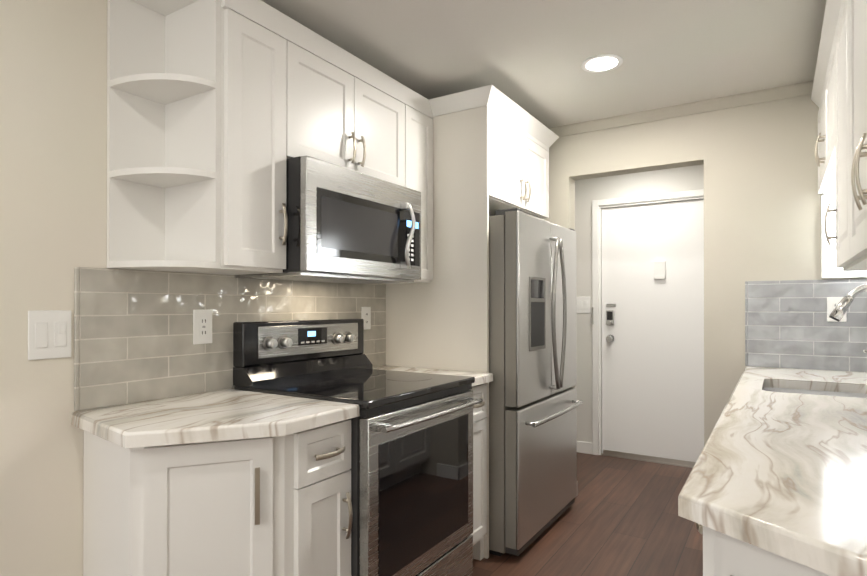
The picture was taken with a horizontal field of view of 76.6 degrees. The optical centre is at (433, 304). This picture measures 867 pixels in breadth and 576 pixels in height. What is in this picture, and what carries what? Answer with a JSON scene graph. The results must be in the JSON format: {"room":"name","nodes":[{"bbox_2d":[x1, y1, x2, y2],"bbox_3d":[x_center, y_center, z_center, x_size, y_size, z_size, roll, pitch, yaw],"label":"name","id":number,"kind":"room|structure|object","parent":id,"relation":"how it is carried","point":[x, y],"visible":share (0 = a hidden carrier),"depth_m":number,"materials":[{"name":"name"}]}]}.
{"room":"kitchen","nodes":[
{"label":"kitchen","id":0,"kind":"room"},
{"bbox_2d":[0,0,384,575],"bbox_3d":[-0.535,0.058,2.752,0.125,2.400,2.794,0,0,32],"label":"wall","id":1,"kind":"structure","parent":0,"point":[53,144],"depth_m":1.64,"materials":[{"name":"beige paint"}]},
{"bbox_2d":[28,310,70,359],"bbox_3d":[-1.148,0.091,1.645,0.012,0.145,0.116,0,0,32],"label":"light switch","id":2,"kind":"object","parent":1,"relation":"attached to","point":[49,334],"visible":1,"depth_m":1.64,"materials":[{"name":"white plastic"}]},
{"bbox_2d":[155,0,290,274],"bbox_3d":[-0.752,-0.591,1.988,0.319,0.948,0.287,0,0,32],"label":"upper cabinet","id":3,"kind":"object","parent":1,"relation":"attached to","point":[219,112],"depth_m":1.88,"materials":[{"name":"white wood"}]},
{"bbox_2d":[74,267,385,410],"bbox_3d":[-0.691,0.111,2.376,0.010,0.449,1.592,0,0,32],"label":"backsplash","id":4,"kind":"structure","parent":1,"relation":"attached to","point":[133,336],"depth_m":1.97,"materials":[{"name":"grey tile"}]},
{"bbox_2d":[193,310,211,344],"bbox_3d":[-0.870,0.085,2.074,0.010,0.130,0.080,0,0,32],"label":"outlet","id":5,"kind":"object","parent":4,"relation":"attached to","point":[202,326],"visible":1,"depth_m":2.07,"materials":[{"name":"white plastic"}]},
{"bbox_2d":[361,307,370,329],"bbox_3d":[-0.354,0.074,2.896,0.009,0.120,0.072,0,0,32],"label":"electrical outlet","id":6,"kind":"object","parent":4,"relation":"attached to","point":[366,314],"visible":0.83,"depth_m":2.90,"materials":[{"name":"white plastic"}]},
{"bbox_2d":[291,18,410,188],"bbox_3d":[-0.474,-0.803,2.432,0.319,0.520,0.758,0,0,32],"label":"upper cabinet","id":7,"kind":"object","parent":1,"relation":"attached to","point":[346,112],"depth_m":2.30,"materials":[{"name":"white wood"}]},
{"bbox_2d":[234,155,420,283],"bbox_3d":[-0.409,-0.320,2.389,0.473,0.432,0.754,0,0,32],"label":"microwave","id":8,"kind":"object","parent":7,"relation":"attached to","point":[347,226],"visible":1,"depth_m":2.18,"materials":[{"name":"silver metal"}]},
{"bbox_2d":[377,90,432,283],"bbox_3d":[-0.204,-0.587,2.862,0.319,0.948,0.257,0,0,32],"label":"upper cabinet","id":9,"kind":"object","parent":1,"relation":"attached to","point":[421,112],"depth_m":2.82,"materials":[{"name":"white wood"}]},
{"bbox_2d":[429,85,558,218],"bbox_3d":[0.251,-0.800,3.245,0.683,0.520,0.970,0,0,32],"label":"upper cabinet","id":10,"kind":"object","parent":1,"relation":"attached to","point":[521,141],"visible":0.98,"depth_m":2.99,"materials":[{"name":"white wood"}]},
{"bbox_2d":[261,0,825,127],"bbox_3d":[0.232,-1.171,2.922,7.000,0.060,6.600,0,0,32],"label":"ceiling","id":11,"kind":"structure","parent":0,"point":[529,56],"depth_m":2.42,"materials":[{"name":"paint"}]},
{"bbox_2d":[581,54,622,72],"bbox_3d":[0.798,-1.139,2.602,0.190,0.005,0.190,0,0,32],"label":"recessed light","id":12,"kind":"object","parent":11,"relation":"in","point":[601,63],"visible":1,"depth_m":2.59,"materials":[{"name":"white plastic"}]},
{"bbox_2d":[575,180,578,440],"bbox_3d":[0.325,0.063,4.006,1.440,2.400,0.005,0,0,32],"label":"wall","id":13,"kind":"structure","parent":0,"point":[576,181],"depth_m":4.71,"materials":[{"name":"grey paint"}]},
{"bbox_2d":[472,452,702,575],"bbox_3d":[-0.273,1.281,2.107,7.000,0.050,8.500,0,0,32],"label":"floor","id":14,"kind":"structure","parent":0,"point":[619,517],"depth_m":3.01,"materials":[{"name":"brown wood"}]},
{"bbox_2d":[83,419,352,575],"bbox_3d":[-0.689,0.815,1.753,0.669,0.878,0.605,0,0,32],"label":"base cabinet","id":15,"kind":"object","parent":14,"relation":"on","point":[273,506],"visible":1,"depth_m":1.57,"materials":[{"name":"white wood"}]},
{"bbox_2d":[71,389,358,447],"bbox_3d":[-0.701,0.354,1.739,0.666,0.040,0.645,0,0,32],"label":"countertop","id":16,"kind":"structure","parent":15,"relation":"on","point":[226,414],"depth_m":1.63,"materials":[{"name":"stone"}]},
{"bbox_2d":[233,319,482,575],"bbox_3d":[-0.283,0.664,2.306,0.765,1.185,0.756,0,0,32],"label":"range","id":17,"kind":"object","parent":14,"relation":"on","point":[411,469],"visible":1,"depth_m":2.17,"materials":[{"name":"grey metal"}]},
{"bbox_2d":[386,105,488,558],"bbox_3d":[0.003,0.136,2.894,0.633,2.245,0.019,0,0,32],"label":"end panel","id":18,"kind":"object","parent":14,"relation":"on","point":[440,320],"visible":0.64,"depth_m":2.82,"materials":[{"name":"white"}]},
{"bbox_2d":[471,384,486,559],"bbox_3d":[-0.056,0.819,2.764,0.669,0.878,0.256,0,0,32],"label":"base cabinet","id":19,"kind":"object","parent":14,"relation":"on","point":[479,471],"visible":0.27,"depth_m":2.67,"materials":[{"name":"white wood"}]},
{"bbox_2d":[373,365,492,386],"bbox_3d":[-0.057,0.358,2.766,0.666,0.040,0.256,0,0,32],"label":"countertop","id":20,"kind":"structure","parent":19,"relation":"on","point":[481,377],"depth_m":2.72,"materials":[{"name":"stone"}]},
{"bbox_2d":[489,208,582,555],"bbox_3d":[0.363,0.396,3.227,0.832,1.728,0.913,0,0,32],"label":"refrigerator","id":21,"kind":"object","parent":14,"relation":"on","point":[534,403],"visible":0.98,"depth_m":2.77,"materials":[{"name":"grey metal"}]},
{"bbox_2d":[695,522,830,575],"bbox_3d":[0.696,0.812,0.751,0.612,0.876,0.220,0,0,32],"label":"base cabinet","id":22,"kind":"object","parent":14,"relation":"on","point":[725,554],"visible":0.12,"depth_m":0.78,"materials":[{"name":"white wood"}]},
{"bbox_2d":[678,367,866,575],"bbox_3d":[1.292,0.354,1.733,0.643,0.040,2.573,0,0,32],"label":"countertop","id":23,"kind":"structure","parent":22,"relation":"on","point":[782,474],"depth_m":1.08,"materials":[{"name":"stone"}]},
{"bbox_2d":[764,387,866,397],"bbox_3d":[1.558,0.472,2.208,0.436,0.188,0.486,0,0,32],"label":"sink","id":24,"kind":"object","parent":23,"relation":"in","point":[827,393],"depth_m":2.40,"materials":[{"name":"silver metal"}]},
{"bbox_2d":[829,284,866,352],"bbox_3d":[1.697,0.126,2.116,0.281,0.417,0.064,0,0,32],"label":"faucet","id":25,"kind":"object","parent":23,"relation":"on","point":[838,312],"visible":1,"depth_m":2.15,"materials":[{"name":"silver metal"}]},
{"bbox_2d":[579,164,702,442],"bbox_3d":[1.501,0.066,4.612,2.790,2.400,0.120,0,0,32],"label":"wall","id":26,"kind":"structure","parent":0,"point":[670,180],"depth_m":4.65,"materials":[{"name":"grey paint"}]},
{"bbox_2d":[577,297,589,312],"bbox_3d":[1.275,0.006,4.675,0.116,0.140,0.012,0,0,32],"label":"light switch","id":27,"kind":"object","parent":26,"relation":"attached to","point":[583,304],"visible":1,"depth_m":4.67,"materials":[{"name":"white plastic"}]},
{"bbox_2d":[577,441,591,453],"bbox_3d":[0.862,1.220,4.926,1.128,0.095,0.016,0,0,32],"label":"baseboard","id":28,"kind":"structure","parent":26,"relation":"attached to","point":[584,447],"depth_m":4.66,"materials":[{"name":"white wood"}]},
{"bbox_2d":[591,199,703,467],"bbox_3d":[1.770,0.230,4.392,0.988,2.070,0.115,0,0,32],"label":"entry door","id":29,"kind":"structure","parent":26,"relation":"in","point":[652,332],"depth_m":4.40,"materials":[{"name":"white painted wood"},{"name":"satin chrome"}]},
{"bbox_2d":[592,189,703,454],"bbox_3d":[1.818,0.195,4.402,1.050,2.140,0.138,0,0,32],"label":"door frame","id":30,"kind":"structure","parent":26,"relation":"attached to","point":[598,206],"depth_m":4.60,"materials":[{"name":"white wood"}]},
{"bbox_2d":[543,95,866,445],"bbox_3d":[1.287,0.061,3.329,2.590,2.400,0.120,0,0,32],"label":"wall","id":31,"kind":"structure","parent":0,"point":[762,209],"depth_m":3.03,"materials":[{"name":"beige paint"}]},
{"bbox_2d":[548,81,813,136],"bbox_3d":[1.243,-1.112,3.264,2.350,0.055,0.045,0,0,32],"label":"crown molding","id":32,"kind":"structure","parent":31,"relation":"attached to","point":[759,96],"depth_m":3.12,"materials":[{"name":"beige paint"}]},
{"bbox_2d":[745,279,866,371],"bbox_3d":[1.974,0.106,2.822,0.646,0.463,0.010,0,0,32],"label":"backsplash","id":33,"kind":"structure","parent":31,"relation":"attached to","point":[788,325],"depth_m":2.85,"materials":[{"name":"grey tile"}]},
{"bbox_2d":[827,297,846,321],"bbox_3d":[2.036,0.026,2.772,0.080,0.125,0.010,0,0,32],"label":"outlet","id":34,"kind":"object","parent":33,"relation":"attached to","point":[832,303],"visible":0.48,"depth_m":2.78,"materials":[{"name":"white plastic"}]},
{"bbox_2d":[821,195,866,277],"bbox_3d":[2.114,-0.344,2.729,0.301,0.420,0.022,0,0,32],"label":"upper cabinet","id":35,"kind":"object","parent":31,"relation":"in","point":[830,269],"depth_m":2.79,"materials":[{"name":"white wood"}]},
{"bbox_3d":[0.694,0.047,0.060,0.120,2.400,6.050,0,0,32],"label":"wall","id":36,"kind":"structure","parent":0,"visible":0},
{"bbox_2d":[815,8,830,194],"bbox_3d":[1.846,-0.814,2.315,0.318,0.500,1.007,0,0,32],"label":"upper cabinet","id":37,"kind":"object","parent":36,"relation":"attached to","point":[823,85],"depth_m":2.38,"materials":[{"name":"white wood"}]},
{"bbox_2d":[831,0,866,270],"bbox_3d":[1.456,-0.592,1.692,0.318,0.948,0.460,0,0,32],"label":"upper cabinet","id":38,"kind":"object","parent":36,"relation":"attached to","point":[839,95],"depth_m":1.92,"materials":[{"name":"white wood"}]},
{"bbox_2d":[843,0,866,267],"bbox_3d":[1.089,-0.595,1.107,0.318,0.948,0.920,0,0,32],"label":"upper cabinet","id":39,"kind":"object","parent":36,"relation":"attached to","point":[854,11],"depth_m":1.49,"materials":[{"name":"white wood"}]}
]}

